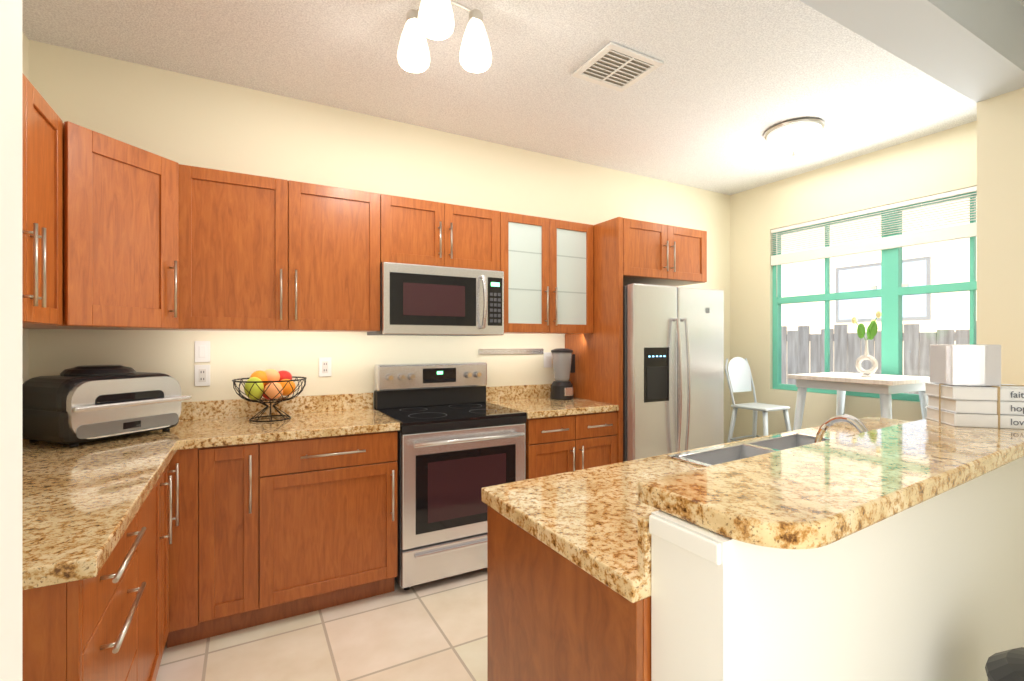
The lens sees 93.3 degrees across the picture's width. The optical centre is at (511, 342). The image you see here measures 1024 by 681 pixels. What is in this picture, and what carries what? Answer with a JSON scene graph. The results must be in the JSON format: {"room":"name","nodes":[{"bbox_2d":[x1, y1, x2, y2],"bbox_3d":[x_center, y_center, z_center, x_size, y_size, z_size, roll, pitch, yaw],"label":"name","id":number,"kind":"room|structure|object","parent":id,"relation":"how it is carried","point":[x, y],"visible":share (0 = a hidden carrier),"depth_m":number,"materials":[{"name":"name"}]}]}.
{"room":"kitchen","nodes":[
{"label":"kitchen","id":0,"kind":"room"},
{"bbox_2d":[22,31,28,384],"bbox_3d":[-1.705,-0.053,1.088,0.120,2.780,2.710,0,0,-29],"label":"wall","id":1,"kind":"structure","parent":0,"point":[25,332],"depth_m":2.27,"materials":[{"name":"beige paint"}]},
{"bbox_2d":[0,0,21,680],"bbox_3d":[-0.745,-0.053,0.001,1.055,2.780,0.120,0,0,-29],"label":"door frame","id":2,"kind":"structure","parent":1,"relation":"attached to","point":[10,340],"depth_m":0.29,"materials":[{"name":"white paint"}]},
{"bbox_2d":[22,73,89,328],"bbox_3d":[-1.651,-0.453,1.506,0.371,0.780,0.761,0,0,-29],"label":"upper cabinet","id":3,"kind":"object","parent":1,"relation":"attached to","point":[55,153],"depth_m":1.77,"materials":[{"name":"brown wood"}]},
{"bbox_2d":[90,130,193,329],"bbox_3d":[-1.823,-0.453,2.137,0.677,0.780,0.752,0,0,-29],"label":"upper cabinet","id":4,"kind":"object","parent":1,"relation":"attached to","point":[118,234],"depth_m":2.10,"materials":[{"name":"brown wood"}]},
{"bbox_2d":[156,568,486,680],"bbox_3d":[1.081,1.387,1.136,5.590,0.100,5.550,0,0,-29],"label":"floor","id":5,"kind":"structure","parent":0,"point":[435,630],"depth_m":2.14,"materials":[{"name":"tile"}]},
{"bbox_2d":[22,500,145,680],"bbox_3d":[-1.272,0.899,1.076,0.620,0.876,0.632,0,0,-29],"label":"base cabinet","id":6,"kind":"object","parent":5,"relation":"on","point":[90,629],"depth_m":1.05,"materials":[{"name":"brown wood"}]},
{"bbox_2d":[22,402,185,589],"bbox_3d":[-1.553,0.391,1.627,0.660,0.140,1.907,0,0,-29],"label":"countertop","id":7,"kind":"structure","parent":6,"relation":"on","point":[82,502],"depth_m":1.33,"materials":[{"name":"stone"}]},
{"bbox_2d":[22,365,190,446],"bbox_3d":[-1.801,0.262,2.152,0.436,0.316,0.460,0,0,21],"label":"grill","id":8,"kind":"object","parent":7,"relation":"on","point":[74,406],"visible":1,"depth_m":2.00,"materials":[{"name":"black plastic"}]},
{"bbox_2d":[146,462,169,680],"bbox_3d":[-1.523,0.899,1.531,0.620,0.876,0.532,0,0,-29],"label":"base cabinet","id":9,"kind":"object","parent":5,"relation":"on","point":[158,500],"depth_m":1.80,"materials":[{"name":"brown wood"}]},
{"bbox_2d":[170,456,173,646],"bbox_3d":[-1.657,0.899,1.776,0.620,0.876,0.272,0,0,-29],"label":"base cabinet","id":10,"kind":"object","parent":5,"relation":"on","point":[172,460],"depth_m":2.06,"materials":[{"name":"brown wood"}]},
{"bbox_2d":[174,447,217,645],"bbox_3d":[-1.545,0.899,2.365,0.181,0.876,0.619,0,0,-29],"label":"base cabinet","id":11,"kind":"object","parent":5,"relation":"on","point":[216,541],"depth_m":2.11,"materials":[{"name":"brown wood"}]},
{"bbox_2d":[218,441,277,634],"bbox_3d":[-1.388,0.899,2.451,0.294,0.876,0.619,0,0,-29],"label":"base cabinet","id":12,"kind":"object","parent":5,"relation":"on","point":[247,473],"depth_m":2.20,"materials":[{"name":"brown wood"}]},
{"bbox_2d":[278,431,396,619],"bbox_3d":[-1.056,0.899,2.634,0.708,0.876,0.619,0,0,-29],"label":"base cabinet","id":13,"kind":"object","parent":5,"relation":"on","point":[337,495],"depth_m":2.39,"materials":[{"name":"brown wood"}]},
{"bbox_2d":[181,393,399,448],"bbox_3d":[-1.153,0.391,2.572,0.952,0.140,0.635,0,0,-29],"label":"countertop","id":14,"kind":"structure","parent":13,"relation":"on","point":[213,423],"depth_m":2.59,"materials":[{"name":"stone"}]},
{"bbox_2d":[232,369,306,421],"bbox_3d":[-1.311,0.282,2.623,0.363,0.273,0.363,0,0,-29],"label":"fruit basket","id":15,"kind":"object","parent":14,"relation":"on","point":[271,384],"visible":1,"depth_m":2.56,"materials":[{"name":"grey metal"}]},
{"bbox_2d":[374,362,526,589],"bbox_3d":[-0.379,0.740,2.953,0.756,1.195,0.693,0,0,-29],"label":"range","id":16,"kind":"object","parent":5,"relation":"on","point":[460,442],"visible":0.85,"depth_m":2.70,"materials":[{"name":"silver metal"}]},
{"bbox_2d":[487,505,650,680],"bbox_3d":[1.122,0.899,1.808,2.537,0.875,0.644,0,0,-32],"label":"base cabinet","id":17,"kind":"object","parent":5,"relation":"on","point":[553,615],"visible":0.15,"depth_m":1.10,"materials":[{"name":"brown wood"}]},
{"bbox_2d":[481,416,912,602],"bbox_3d":[1.123,0.391,1.796,2.552,0.140,0.627,0,0,-32],"label":"countertop","id":18,"kind":"structure","parent":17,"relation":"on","point":[593,521],"depth_m":1.22,"materials":[{"name":"stone"}]},
{"bbox_2d":[667,432,833,466],"bbox_3d":[1.048,0.525,1.788,0.899,0.223,0.477,0,0,-32],"label":"sink","id":19,"kind":"object","parent":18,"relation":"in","point":[706,457],"visible":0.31,"depth_m":1.94,"materials":[{"name":"silver metal"}]},
{"bbox_2d":[814,414,868,442],"bbox_3d":[0.995,0.326,1.498,0.306,0.187,0.196,0,0,-29],"label":"faucet","id":20,"kind":"object","parent":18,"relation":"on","point":[859,425],"visible":0.25,"depth_m":1.54,"materials":[{"name":"silver metal"}]},
{"bbox_2d":[525,411,616,479],"bbox_3d":[0.265,0.899,3.338,0.700,0.875,0.658,0,0,-29],"label":"base cabinet","id":21,"kind":"object","parent":5,"relation":"on","point":[560,444],"visible":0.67,"depth_m":3.06,"materials":[{"name":"brown wood"}]},
{"bbox_2d":[486,384,618,418],"bbox_3d":[0.253,0.391,3.345,0.710,0.140,0.635,0,0,-29],"label":"countertop","id":22,"kind":"structure","parent":21,"relation":"on","point":[534,401],"depth_m":3.37,"materials":[{"name":"stone"}]},
{"bbox_2d":[550,348,574,399],"bbox_3d":[0.383,0.233,3.587,0.203,0.375,0.178,0,0,-29],"label":"blender","id":23,"kind":"object","parent":22,"relation":"on","point":[563,359],"visible":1,"depth_m":3.52,"materials":[{"name":"black plastic"}]},
{"bbox_2d":[565,217,706,462],"bbox_3d":[0.957,0.247,3.715,0.872,2.180,0.665,0,0,-29],"label":"cabinet","id":24,"kind":"object","parent":5,"relation":"on","point":[626,251],"visible":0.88,"depth_m":3.41,"materials":[{"name":"brown wood"}]},
{"bbox_2d":[623,283,723,461],"bbox_3d":[1.060,0.472,3.688,0.910,1.730,0.757,0,0,-29],"label":"fridge","id":25,"kind":"object","parent":5,"relation":"on","point":[673,369],"visible":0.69,"depth_m":3.35,"materials":[{"name":"silver metal"}]},
{"bbox_2d":[724,357,790,442],"bbox_3d":[2.105,0.735,4.101,0.474,1.208,0.474,0,0,-29],"label":"chair","id":26,"kind":"object","parent":5,"relation":"on","point":[740,375],"visible":0.71,"depth_m":4.21,"materials":[{"name":"white metal"}]},
{"bbox_2d":[787,372,930,430],"bbox_3d":[2.463,0.788,3.408,0.711,1.102,0.711,0,0,-29],"label":"dining table","id":27,"kind":"object","parent":5,"relation":"on","point":[884,386],"visible":0.52,"depth_m":3.27,"materials":[{"name":"white wood"}]},
{"bbox_2d":[852,311,880,376],"bbox_3d":[2.425,0.013,3.301,0.100,0.446,0.202,0,0,-29],"label":"vase","id":28,"kind":"object","parent":27,"relation":"on","point":[872,328],"visible":1,"depth_m":3.28,"materials":[{"name":"white ceramic"}]},
{"bbox_2d":[985,647,1023,680],"bbox_3d":[1.172,1.004,0.981,0.308,0.665,0.308,0,0,-29],"label":"trash can","id":29,"kind":"object","parent":5,"relation":"on","point":[1007,665],"visible":1,"depth_m":1.05,"materials":[{"name":"grey plastic"}]},
{"bbox_2d":[29,40,729,442],"bbox_3d":[-0.227,-0.053,3.516,5.590,2.780,0.120,0,0,-29],"label":"wall","id":30,"kind":"structure","parent":0,"point":[189,120],"depth_m":2.93,"materials":[{"name":"beige paint"}]},
{"bbox_2d":[195,365,209,385],"bbox_3d":[-1.688,0.182,2.636,0.072,0.116,0.008,0,0,-29],"label":"electrical outlet","id":31,"kind":"object","parent":30,"relation":"attached to","point":[202,375],"visible":1,"depth_m":2.63,"materials":[{"name":"white plastic"}]},
{"bbox_2d":[195,341,209,361],"bbox_3d":[-1.688,0.052,2.635,0.072,0.116,0.009,0,0,-29],"label":"light switch","id":32,"kind":"object","parent":30,"relation":"attached to","point":[202,351],"visible":1,"depth_m":2.63,"materials":[{"name":"white plastic"}]},
{"bbox_2d":[194,166,305,331],"bbox_3d":[-1.443,-0.453,2.521,0.601,0.780,0.445,0,0,-29],"label":"upper cabinet","id":33,"kind":"object","parent":30,"relation":"attached to","point":[250,230],"depth_m":2.43,"materials":[{"name":"brown wood"}]},
{"bbox_2d":[319,357,330,376],"bbox_3d":[-1.136,0.152,2.939,0.072,0.116,0.008,0,0,-29],"label":"electrical outlet","id":34,"kind":"object","parent":30,"relation":"attached to","point":[324,367],"visible":1,"depth_m":2.94,"materials":[{"name":"white plastic"}]},
{"bbox_2d":[306,183,381,331],"bbox_3d":[-1.068,-0.453,2.770,0.536,0.780,0.370,0,0,-29],"label":"upper cabinet","id":35,"kind":"object","parent":30,"relation":"attached to","point":[344,226],"depth_m":2.65,"materials":[{"name":"brown wood"}]},
{"bbox_2d":[382,194,501,270],"bbox_3d":[-0.499,-0.648,3.083,0.764,0.390,0.370,0,0,-29],"label":"upper cabinet","id":36,"kind":"object","parent":30,"relation":"attached to","point":[414,231],"depth_m":2.90,"materials":[{"name":"brown wood"}]},
{"bbox_2d":[367,262,503,335],"bbox_3d":[-0.465,-0.245,3.022,0.760,0.405,0.486,0,0,-29],"label":"microwave","id":37,"kind":"object","parent":36,"relation":"attached to","point":[421,300],"visible":1,"depth_m":2.85,"materials":[{"name":"grey metal"}]},
{"bbox_2d":[478,349,542,354],"bbox_3d":[0.001,0.069,3.559,0.540,0.040,0.016,0,0,-29],"label":"rail","id":38,"kind":"object","parent":30,"relation":"attached to","point":[506,351],"visible":1,"depth_m":3.54,"materials":[{"name":"silver metal"}]},
{"bbox_2d":[502,212,592,333],"bbox_3d":[0.167,-0.453,3.449,0.755,0.780,0.370,0,0,-29],"label":"upper cabinet","id":39,"kind":"object","parent":30,"relation":"attached to","point":[547,264],"depth_m":3.27,"materials":[{"name":"brown wood"}]},
{"bbox_2d":[544,352,551,367],"bbox_3d":[0.275,0.137,3.714,0.072,0.116,0.009,0,0,-29],"label":"electrical outlet","id":40,"kind":"object","parent":30,"relation":"attached to","point":[547,359],"visible":0.94,"depth_m":3.71,"materials":[{"name":"white plastic"}]},
{"bbox_2d":[22,0,1023,194],"bbox_3d":[1.081,-1.493,1.136,5.590,0.100,5.550,0,0,-29],"label":"ceiling","id":41,"kind":"structure","parent":0,"point":[717,94],"depth_m":2.59,"materials":[{"name":"white paint"}]},
{"bbox_2d":[397,0,491,72],"bbox_3d":[-0.249,-1.297,1.961,0.363,0.284,0.396,0,0,-29],"label":"ceiling light","id":42,"kind":"object","parent":41,"relation":"attached to","point":[432,19],"visible":1,"depth_m":1.97,"materials":[{"name":"white glass"}]},
{"bbox_2d":[572,42,663,91],"bbox_3d":[0.550,-1.432,2.539,0.350,0.015,0.320,0,0,-29],"label":"ceiling vent","id":43,"kind":"object","parent":41,"relation":"in","point":[614,66],"visible":0.98,"depth_m":2.52,"materials":[{"name":"white plastic"}]},
{"bbox_2d":[764,118,824,155],"bbox_3d":[1.909,-1.349,3.274,0.360,0.180,0.360,0,0,-29],"label":"dome ceiling light","id":44,"kind":"object","parent":41,"relation":"attached to","point":[795,136],"visible":1,"depth_m":3.18,"materials":[{"name":"white glass"}]},
{"bbox_2d":[800,0,1023,102],"bbox_3d":[0.429,-1.303,1.223,4.290,0.280,0.210,0,0,-29],"label":"header","id":45,"kind":"object","parent":41,"relation":"attached to","point":[973,50],"visible":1,"depth_m":1.90,"materials":[{"name":"white paint"}]},
{"bbox_2d":[649,457,1023,680],"bbox_3d":[1.328,0.822,1.463,2.490,1.030,0.150,0,0,-32],"label":"wall","id":46,"kind":"structure","parent":0,"point":[931,589],"depth_m":0.98,"materials":[{"name":"white paint"}]},
{"bbox_2d":[638,418,1023,548],"bbox_3d":[1.350,0.286,1.453,2.465,0.040,0.300,0,0,-32],"label":"bar","id":47,"kind":"object","parent":46,"relation":"on","point":[818,494],"visible":0.94,"depth_m":0.92,"materials":[{"name":"stone"}]},
{"bbox_2d":[924,344,1023,428],"bbox_3d":[1.534,0.137,1.572,0.254,0.257,0.181,0,0,16],"label":"books","id":48,"kind":"object","parent":47,"relation":"on","point":[966,388],"visible":1,"depth_m":1.52,"materials":[{"name":"white paper"}]},
{"bbox_2d":[1010,391,1023,397],"bbox_3d":[1.550,0.160,1.475,0.046,0.020,0.001,0,0,16],"label":"lettering","id":49,"kind":"object","parent":48,"relation":"attached to","point":[1022,394],"visible":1,"depth_m":1.48,"materials":[{"name":"grey paint"}]},
{"bbox_2d":[1011,419,1023,424],"bbox_3d":[1.551,0.245,1.474,0.044,0.019,0.001,0,0,16],"label":"lettering","id":50,"kind":"object","parent":48,"relation":"attached to","point":[1017,422],"visible":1,"depth_m":1.48,"materials":[{"name":"grey"}]},
{"bbox_2d":[1011,405,1023,413],"bbox_3d":[1.555,0.206,1.473,0.054,0.026,0.001,0,0,16],"label":"lettering","id":51,"kind":"object","parent":48,"relation":"attached to","point":[1017,409],"visible":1,"depth_m":1.48,"materials":[{"name":"grey"}]},
{"bbox_2d":[730,121,976,441],"bbox_3d":[3.483,-0.053,2.445,0.120,2.780,5.330,0,0,-29],"label":"wall","id":52,"kind":"structure","parent":0,"point":[944,161],"depth_m":4.09,"materials":[{"name":"beige paint"}]},
{"bbox_2d":[773,191,976,401],"bbox_3d":[2.836,-0.298,3.613,0.078,1.446,1.836,0,0,-29],"label":"window","id":53,"kind":"structure","parent":52,"relation":"in","point":[893,290],"depth_m":3.62,"materials":[{"name":"teal paint"}]},
{"bbox_2d":[771,186,976,296],"bbox_3d":[2.799,-0.712,3.593,0.033,0.617,1.828,0,0,-29],"label":"window blind","id":54,"kind":"object","parent":53,"relation":"attached to","point":[968,230],"visible":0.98,"depth_m":3.62,"materials":[{"name":"white plastic"}]},
{"bbox_2d":[977,87,1023,384],"bbox_3d":[3.083,-0.053,0.993,0.140,2.780,3.170,0,0,-29],"label":"wall","id":55,"kind":"structure","parent":0,"point":[1000,219],"depth_m":2.27,"materials":[{"name":"beige paint"}]},
{"label":"outside","id":56,"kind":"structure","parent":0,"visible":0},
{"bbox_3d":[7.055,1.372,6.160,9.700,0.050,18.000,0,0,-29],"label":"ground","id":57,"kind":"structure","parent":56,"visible":0},
{"bbox_2d":[781,197,976,374],"bbox_3d":[7.566,-2.413,6.441,0.335,7.500,18.000,0,0,-29],"label":"building","id":58,"kind":"structure","parent":57,"relation":"on","point":[918,254],"depth_m":8.38,"materials":[{"name":"beige paint"}]},
{"bbox_2d":[781,321,976,393],"bbox_3d":[4.572,0.562,4.823,0.060,1.550,12.048,0,0,-29],"label":"fence","id":59,"kind":"object","parent":57,"relation":"on","point":[813,367],"depth_m":5.79,"materials":[{"name":"grey wood"}]}
]}

